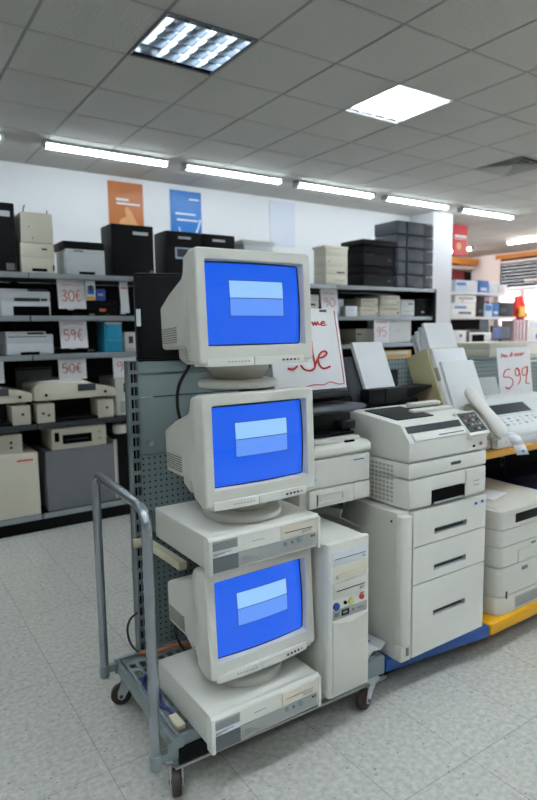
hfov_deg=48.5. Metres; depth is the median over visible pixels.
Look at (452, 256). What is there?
wall
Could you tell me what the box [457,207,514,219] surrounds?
strip light
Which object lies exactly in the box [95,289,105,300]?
box
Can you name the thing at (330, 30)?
ceiling
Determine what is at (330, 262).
printer
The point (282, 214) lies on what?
poster
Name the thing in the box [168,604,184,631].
vent grille
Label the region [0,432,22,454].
device
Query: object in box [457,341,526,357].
printer
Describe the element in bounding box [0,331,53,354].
printer
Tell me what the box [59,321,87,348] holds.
price card
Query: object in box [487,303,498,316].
carton
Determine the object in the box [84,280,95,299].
box
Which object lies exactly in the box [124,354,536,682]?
gondola
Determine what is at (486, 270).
wall
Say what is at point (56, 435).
switch
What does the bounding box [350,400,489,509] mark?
printer
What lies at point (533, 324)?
print
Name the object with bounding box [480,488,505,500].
paper sheet
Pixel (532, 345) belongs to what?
countertop
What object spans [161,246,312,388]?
monitor
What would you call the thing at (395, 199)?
diffuser
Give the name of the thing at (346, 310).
storage box
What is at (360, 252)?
printer
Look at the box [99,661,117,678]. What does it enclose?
socket
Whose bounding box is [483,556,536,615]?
printer
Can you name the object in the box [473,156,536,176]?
ceiling vent
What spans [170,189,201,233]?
poster
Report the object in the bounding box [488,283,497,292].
carton
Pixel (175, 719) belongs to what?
plug
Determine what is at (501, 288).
carton
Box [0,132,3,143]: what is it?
strip light
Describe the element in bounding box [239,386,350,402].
scanner
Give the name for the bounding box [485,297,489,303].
carton
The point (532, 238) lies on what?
strip light
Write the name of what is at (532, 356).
shelf
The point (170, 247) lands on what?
case
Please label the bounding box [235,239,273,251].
printer
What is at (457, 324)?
television
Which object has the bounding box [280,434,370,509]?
printer
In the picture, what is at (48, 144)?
strip light
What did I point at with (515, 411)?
machine
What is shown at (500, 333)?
computer monitor
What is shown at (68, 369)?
price card
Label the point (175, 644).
cable
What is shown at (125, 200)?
poster
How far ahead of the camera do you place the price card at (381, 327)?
5.54 m
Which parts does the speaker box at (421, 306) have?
frame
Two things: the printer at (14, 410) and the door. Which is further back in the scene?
the door
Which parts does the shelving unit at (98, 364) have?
panel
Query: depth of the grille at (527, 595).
2.48 m
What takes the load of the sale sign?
on the scanner at (326, 394)
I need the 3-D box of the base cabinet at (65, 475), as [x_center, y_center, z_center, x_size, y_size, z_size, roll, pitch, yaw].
[-1.389,0.509,4.245,0.465,0.404,0.421,-5,8,-34]
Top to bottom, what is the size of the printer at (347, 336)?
0.138 m
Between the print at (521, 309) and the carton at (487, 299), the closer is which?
the carton at (487, 299)
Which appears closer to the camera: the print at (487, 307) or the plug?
the plug
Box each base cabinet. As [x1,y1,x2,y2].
[0,443,40,520]
[31,441,115,511]
[327,492,485,662]
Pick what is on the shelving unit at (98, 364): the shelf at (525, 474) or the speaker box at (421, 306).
the speaker box at (421, 306)
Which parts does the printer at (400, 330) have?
door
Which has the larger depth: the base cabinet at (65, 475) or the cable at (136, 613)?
the base cabinet at (65, 475)
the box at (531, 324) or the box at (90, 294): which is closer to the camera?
the box at (90, 294)
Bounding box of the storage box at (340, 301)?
[337,299,342,315]
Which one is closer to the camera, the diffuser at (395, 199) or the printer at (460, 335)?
the diffuser at (395, 199)
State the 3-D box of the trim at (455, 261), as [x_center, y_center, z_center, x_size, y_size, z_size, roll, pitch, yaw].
[3.004,-3.188,13.316,4.850,0.130,0.370,-5,8,-34]
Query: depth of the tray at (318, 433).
2.06 m
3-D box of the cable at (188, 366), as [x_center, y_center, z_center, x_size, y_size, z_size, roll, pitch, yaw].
[-0.269,-0.016,1.956,0.031,0.291,0.094,-7,9,-41]
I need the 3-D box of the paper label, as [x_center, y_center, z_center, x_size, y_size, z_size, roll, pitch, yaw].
[1.005,0.178,2.430,0.130,0.093,0.024,-2,7,-9]
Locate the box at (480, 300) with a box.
[475,296,484,316]
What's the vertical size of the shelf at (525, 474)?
0.407 m
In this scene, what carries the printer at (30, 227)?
on the printer at (31, 257)
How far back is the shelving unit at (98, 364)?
4.24 m
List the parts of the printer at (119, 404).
panel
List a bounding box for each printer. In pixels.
[0,288,50,315]
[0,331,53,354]
[0,386,31,426]
[14,211,52,244]
[16,242,54,272]
[22,377,115,423]
[54,240,104,274]
[54,347,95,352]
[73,301,116,315]
[99,375,152,415]
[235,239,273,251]
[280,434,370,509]
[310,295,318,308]
[312,245,347,284]
[313,400,365,438]
[336,342,431,409]
[339,329,373,343]
[341,239,395,267]
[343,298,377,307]
[347,266,392,286]
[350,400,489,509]
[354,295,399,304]
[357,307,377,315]
[367,320,410,342]
[375,220,433,237]
[375,234,432,250]
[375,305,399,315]
[393,248,432,263]
[393,261,432,276]
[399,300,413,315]
[451,295,475,303]
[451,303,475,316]
[454,330,468,341]
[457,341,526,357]
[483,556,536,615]
[484,477,536,567]
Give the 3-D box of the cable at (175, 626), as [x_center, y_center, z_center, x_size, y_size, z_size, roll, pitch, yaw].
[-0.265,0.820,2.130,0.151,0.163,0.069,-5,8,-34]
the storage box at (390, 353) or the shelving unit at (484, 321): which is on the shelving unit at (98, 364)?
the storage box at (390, 353)
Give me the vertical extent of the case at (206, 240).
0.344 m
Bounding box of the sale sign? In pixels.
[271,309,348,390]
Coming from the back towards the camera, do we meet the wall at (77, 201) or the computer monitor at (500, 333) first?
the computer monitor at (500, 333)
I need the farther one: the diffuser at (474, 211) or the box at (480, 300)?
the box at (480, 300)
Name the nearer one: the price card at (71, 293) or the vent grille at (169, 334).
the vent grille at (169, 334)
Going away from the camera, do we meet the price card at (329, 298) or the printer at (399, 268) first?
the price card at (329, 298)
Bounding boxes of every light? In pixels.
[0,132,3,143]
[40,139,169,168]
[128,12,257,75]
[181,162,283,184]
[293,180,375,198]
[345,84,453,123]
[381,195,449,210]
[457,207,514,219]
[506,237,536,244]
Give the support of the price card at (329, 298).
on the shelving unit at (98, 364)
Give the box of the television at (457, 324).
[450,319,479,329]
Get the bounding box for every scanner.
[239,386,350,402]
[406,347,485,410]
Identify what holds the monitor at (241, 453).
on the desktop computer at (217, 547)
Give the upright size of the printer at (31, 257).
0.188 m
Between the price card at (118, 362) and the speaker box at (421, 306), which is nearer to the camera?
the price card at (118, 362)
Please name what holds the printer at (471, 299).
on the carton at (457, 309)
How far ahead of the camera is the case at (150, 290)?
2.11 m
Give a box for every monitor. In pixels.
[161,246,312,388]
[165,387,314,523]
[168,548,314,686]
[490,326,510,340]
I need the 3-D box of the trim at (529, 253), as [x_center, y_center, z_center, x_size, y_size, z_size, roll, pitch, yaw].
[7.262,-3.111,11.577,0.080,0.100,6.480,-5,8,-34]
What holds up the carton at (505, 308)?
on the shelving unit at (484, 321)
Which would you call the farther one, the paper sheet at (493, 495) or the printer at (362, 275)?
the printer at (362, 275)
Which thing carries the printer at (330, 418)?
on the printer at (341, 462)
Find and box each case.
[0,202,17,271]
[101,223,153,275]
[133,273,182,360]
[154,230,199,272]
[199,233,234,248]
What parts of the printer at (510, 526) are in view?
paper drawer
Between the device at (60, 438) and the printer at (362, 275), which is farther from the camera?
the printer at (362, 275)
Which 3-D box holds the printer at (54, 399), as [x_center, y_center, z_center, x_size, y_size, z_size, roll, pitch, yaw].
[-1.405,-0.018,4.176,0.537,0.275,0.444,-5,8,-34]
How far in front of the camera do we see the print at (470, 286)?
10.83 m
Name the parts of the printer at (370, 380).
feeder arm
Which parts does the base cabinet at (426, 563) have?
drawer, drawer, drawer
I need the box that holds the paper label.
[505,432,528,454]
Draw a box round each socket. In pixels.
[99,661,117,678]
[149,749,174,772]
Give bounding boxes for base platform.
[377,623,488,675]
[468,600,536,644]
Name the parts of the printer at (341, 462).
paper drawer, drawer handle, door, label plate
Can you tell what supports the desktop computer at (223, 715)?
on the cart
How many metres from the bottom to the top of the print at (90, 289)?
0.054 m
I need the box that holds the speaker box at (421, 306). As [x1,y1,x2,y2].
[405,299,428,316]
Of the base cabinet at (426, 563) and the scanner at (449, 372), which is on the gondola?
the scanner at (449, 372)
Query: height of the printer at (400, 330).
0.218 m
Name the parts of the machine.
display frame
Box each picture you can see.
[119,207,138,225]
[494,328,498,336]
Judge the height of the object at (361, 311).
0.082 m
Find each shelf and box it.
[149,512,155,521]
[467,354,536,360]
[485,460,536,489]
[486,441,536,459]
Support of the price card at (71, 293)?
on the shelving unit at (98, 364)
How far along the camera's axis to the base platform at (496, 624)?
2.41 m
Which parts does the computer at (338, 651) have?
port panel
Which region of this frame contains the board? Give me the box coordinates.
[106,435,118,498]
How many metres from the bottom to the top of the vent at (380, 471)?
0.132 m
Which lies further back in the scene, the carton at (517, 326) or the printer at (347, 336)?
the carton at (517, 326)
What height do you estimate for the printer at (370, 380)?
0.316 m
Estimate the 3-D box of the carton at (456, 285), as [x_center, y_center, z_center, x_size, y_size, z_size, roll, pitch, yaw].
[3.495,-2.066,10.874,0.620,0.208,0.302,-5,8,-34]
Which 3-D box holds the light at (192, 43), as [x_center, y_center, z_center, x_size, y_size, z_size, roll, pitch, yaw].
[-0.475,-2.223,3.657,0.592,0.117,0.592,-5,8,-34]
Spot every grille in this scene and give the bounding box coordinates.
[161,327,176,343]
[166,452,181,471]
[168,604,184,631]
[515,587,536,606]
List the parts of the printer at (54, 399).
lid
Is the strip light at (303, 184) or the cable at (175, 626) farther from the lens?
the strip light at (303, 184)
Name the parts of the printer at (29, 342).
lid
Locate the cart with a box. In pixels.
[91,472,386,796]
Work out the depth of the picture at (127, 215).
6.76 m
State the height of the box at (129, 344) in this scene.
0.138 m
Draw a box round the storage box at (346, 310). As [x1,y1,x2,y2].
[342,306,356,315]
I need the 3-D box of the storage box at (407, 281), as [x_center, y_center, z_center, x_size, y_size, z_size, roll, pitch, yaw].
[1.337,-1.153,5.875,0.505,0.121,0.320,-5,8,-34]
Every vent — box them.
[369,460,392,501]
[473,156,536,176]
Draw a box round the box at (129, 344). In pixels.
[122,332,135,351]
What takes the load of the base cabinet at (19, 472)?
on the shelving unit at (98, 364)
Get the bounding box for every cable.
[126,612,142,652]
[139,643,190,654]
[141,673,172,714]
[174,625,185,651]
[176,365,190,418]
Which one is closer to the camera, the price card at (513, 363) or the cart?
the cart
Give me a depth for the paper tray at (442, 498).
2.15 m
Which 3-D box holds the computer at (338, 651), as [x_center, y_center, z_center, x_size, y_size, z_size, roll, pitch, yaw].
[0.142,0.662,2.035,0.170,0.496,0.416,-5,8,-34]
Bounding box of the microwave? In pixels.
[469,332,490,341]
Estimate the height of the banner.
0.500 m
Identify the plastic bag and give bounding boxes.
[513,296,527,319]
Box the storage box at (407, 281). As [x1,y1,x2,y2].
[393,275,432,288]
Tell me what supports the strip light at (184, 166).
attached to the ceiling
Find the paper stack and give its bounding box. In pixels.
[411,323,457,353]
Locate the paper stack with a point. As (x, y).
(430, 335)
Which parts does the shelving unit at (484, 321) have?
panel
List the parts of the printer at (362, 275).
drawer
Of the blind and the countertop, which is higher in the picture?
the blind
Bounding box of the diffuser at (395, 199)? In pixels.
[386,197,447,208]
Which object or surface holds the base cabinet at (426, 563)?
on the base platform at (390, 665)
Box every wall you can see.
[0,160,410,293]
[452,256,469,271]
[470,249,536,331]
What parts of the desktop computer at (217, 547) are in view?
dark plate, lid, panel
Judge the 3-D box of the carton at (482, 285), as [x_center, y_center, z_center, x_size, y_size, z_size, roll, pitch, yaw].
[3.897,-2.111,11.142,0.290,0.223,0.302,-5,8,-34]
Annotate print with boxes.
[87,286,93,293]
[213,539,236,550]
[216,715,238,729]
[467,283,476,289]
[485,305,491,310]
[518,306,524,316]
[531,322,536,327]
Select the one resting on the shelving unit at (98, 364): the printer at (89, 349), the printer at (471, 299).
the printer at (89, 349)
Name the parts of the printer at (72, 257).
lid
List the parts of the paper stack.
panel, panel, panel, panel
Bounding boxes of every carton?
[451,280,477,291]
[476,280,488,292]
[484,304,491,316]
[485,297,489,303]
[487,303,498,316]
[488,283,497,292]
[494,302,513,316]
[498,285,505,293]
[501,320,525,340]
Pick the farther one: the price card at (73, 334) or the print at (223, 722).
the price card at (73, 334)
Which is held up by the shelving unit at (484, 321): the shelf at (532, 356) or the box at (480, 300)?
the box at (480, 300)
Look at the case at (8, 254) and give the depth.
3.71 m
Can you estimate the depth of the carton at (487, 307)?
11.13 m
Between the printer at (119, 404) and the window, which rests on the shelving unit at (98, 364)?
the printer at (119, 404)
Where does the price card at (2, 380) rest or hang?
on the printer at (14, 410)
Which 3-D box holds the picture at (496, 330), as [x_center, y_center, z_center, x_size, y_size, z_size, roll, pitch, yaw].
[4.359,-1.283,11.385,0.140,0.170,0.004,-5,8,-34]
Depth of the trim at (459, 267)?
14.48 m
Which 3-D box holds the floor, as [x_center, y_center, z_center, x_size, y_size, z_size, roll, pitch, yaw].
[2.204,0.731,4.917,17.000,0.050,14.500,-5,8,-34]
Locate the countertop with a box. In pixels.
[525,341,536,361]
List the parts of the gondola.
label rail, perforated panel, locker door, panel, perforated panel, perforated panel, perforated panel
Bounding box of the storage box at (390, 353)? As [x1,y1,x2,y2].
[384,349,410,358]
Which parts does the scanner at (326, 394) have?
lid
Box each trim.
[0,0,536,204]
[452,257,478,265]
[452,265,473,269]
[495,250,536,259]
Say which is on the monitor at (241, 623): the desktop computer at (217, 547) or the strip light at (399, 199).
the desktop computer at (217, 547)
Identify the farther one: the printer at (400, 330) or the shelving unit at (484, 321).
the shelving unit at (484, 321)
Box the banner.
[452,224,467,255]
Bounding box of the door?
[451,270,470,280]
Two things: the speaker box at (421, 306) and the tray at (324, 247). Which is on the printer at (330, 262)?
the tray at (324, 247)
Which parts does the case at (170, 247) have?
display pane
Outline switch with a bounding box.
[54,433,59,441]
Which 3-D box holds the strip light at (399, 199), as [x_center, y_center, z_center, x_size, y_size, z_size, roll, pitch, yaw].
[2.024,-2.686,8.120,1.240,0.067,0.110,-5,8,-34]
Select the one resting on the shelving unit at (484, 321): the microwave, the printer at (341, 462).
the microwave
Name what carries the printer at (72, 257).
on the shelving unit at (98, 364)
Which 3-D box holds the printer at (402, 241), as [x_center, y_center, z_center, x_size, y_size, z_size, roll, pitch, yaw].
[1.332,-1.526,5.831,0.505,0.121,0.320,-5,8,-34]
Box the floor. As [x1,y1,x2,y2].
[0,514,536,799]
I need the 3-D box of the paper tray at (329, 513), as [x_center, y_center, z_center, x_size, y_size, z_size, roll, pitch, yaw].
[0.246,0.431,2.206,0.160,0.122,0.190,5,8,39]
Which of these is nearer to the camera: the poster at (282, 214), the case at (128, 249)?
the case at (128, 249)
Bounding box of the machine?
[464,377,536,449]
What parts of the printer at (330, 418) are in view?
scanner lid, control panel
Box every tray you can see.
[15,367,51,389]
[307,506,359,527]
[312,245,347,249]
[314,429,353,438]
[434,495,463,503]
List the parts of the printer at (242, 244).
lid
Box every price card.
[0,362,4,382]
[56,279,86,309]
[58,358,86,379]
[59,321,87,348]
[112,357,135,377]
[119,282,129,313]
[320,289,338,312]
[373,320,389,342]
[496,347,532,391]
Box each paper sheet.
[368,634,384,657]
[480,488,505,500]
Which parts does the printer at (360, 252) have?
lid, drawer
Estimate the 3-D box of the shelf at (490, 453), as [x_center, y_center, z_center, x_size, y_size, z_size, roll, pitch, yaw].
[1.345,0.151,3.043,1.615,0.028,0.518,-5,8,-34]
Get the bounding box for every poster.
[107,180,143,225]
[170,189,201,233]
[269,200,294,246]
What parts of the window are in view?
blind rail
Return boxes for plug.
[169,713,185,730]
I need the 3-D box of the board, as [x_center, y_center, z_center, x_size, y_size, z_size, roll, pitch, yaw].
[-1.193,0.475,4.399,0.027,0.428,0.401,-5,8,-34]
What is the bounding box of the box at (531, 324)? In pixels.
[523,319,536,340]
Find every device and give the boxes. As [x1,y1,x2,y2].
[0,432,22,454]
[41,423,105,449]
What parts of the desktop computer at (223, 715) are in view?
dark plate, lid, panel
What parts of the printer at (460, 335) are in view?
panel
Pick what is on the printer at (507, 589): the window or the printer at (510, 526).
the printer at (510, 526)
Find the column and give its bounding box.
[411,211,452,322]
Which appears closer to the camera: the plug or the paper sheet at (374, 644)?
the plug
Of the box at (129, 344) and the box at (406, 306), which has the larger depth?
the box at (406, 306)
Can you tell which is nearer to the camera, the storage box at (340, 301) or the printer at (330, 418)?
the printer at (330, 418)
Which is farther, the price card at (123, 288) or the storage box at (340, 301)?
the storage box at (340, 301)
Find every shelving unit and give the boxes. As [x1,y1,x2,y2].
[0,271,436,538]
[451,291,515,340]
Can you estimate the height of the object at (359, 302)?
0.082 m
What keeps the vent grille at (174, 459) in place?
attached to the monitor at (241, 453)
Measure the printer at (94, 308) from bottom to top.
0.104 m
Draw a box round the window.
[496,255,536,340]
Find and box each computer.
[155,499,319,576]
[158,648,320,755]
[294,517,368,698]
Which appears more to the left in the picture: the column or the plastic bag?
the column
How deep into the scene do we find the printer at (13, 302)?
3.80 m
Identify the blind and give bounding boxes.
[500,255,536,287]
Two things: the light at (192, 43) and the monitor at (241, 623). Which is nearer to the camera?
the monitor at (241, 623)
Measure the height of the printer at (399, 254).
0.121 m
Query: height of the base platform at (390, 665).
0.138 m
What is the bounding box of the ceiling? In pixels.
[0,0,536,257]
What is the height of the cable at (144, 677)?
0.018 m
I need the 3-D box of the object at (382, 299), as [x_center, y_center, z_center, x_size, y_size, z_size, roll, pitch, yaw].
[1.044,-0.952,5.743,0.263,0.091,0.362,-5,8,-34]
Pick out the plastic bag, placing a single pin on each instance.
(519, 310)
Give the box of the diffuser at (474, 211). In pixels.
[464,209,512,218]
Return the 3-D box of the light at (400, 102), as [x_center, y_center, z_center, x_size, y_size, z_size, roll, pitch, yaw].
[1.016,-2.360,4.657,0.592,0.117,0.592,-5,8,-34]
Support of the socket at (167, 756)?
attached to the cart
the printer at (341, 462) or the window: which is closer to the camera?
the printer at (341, 462)
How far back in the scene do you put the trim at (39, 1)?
3.98 m
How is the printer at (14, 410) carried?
on the shelving unit at (98, 364)
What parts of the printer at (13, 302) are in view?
lid, handle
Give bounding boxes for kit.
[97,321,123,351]

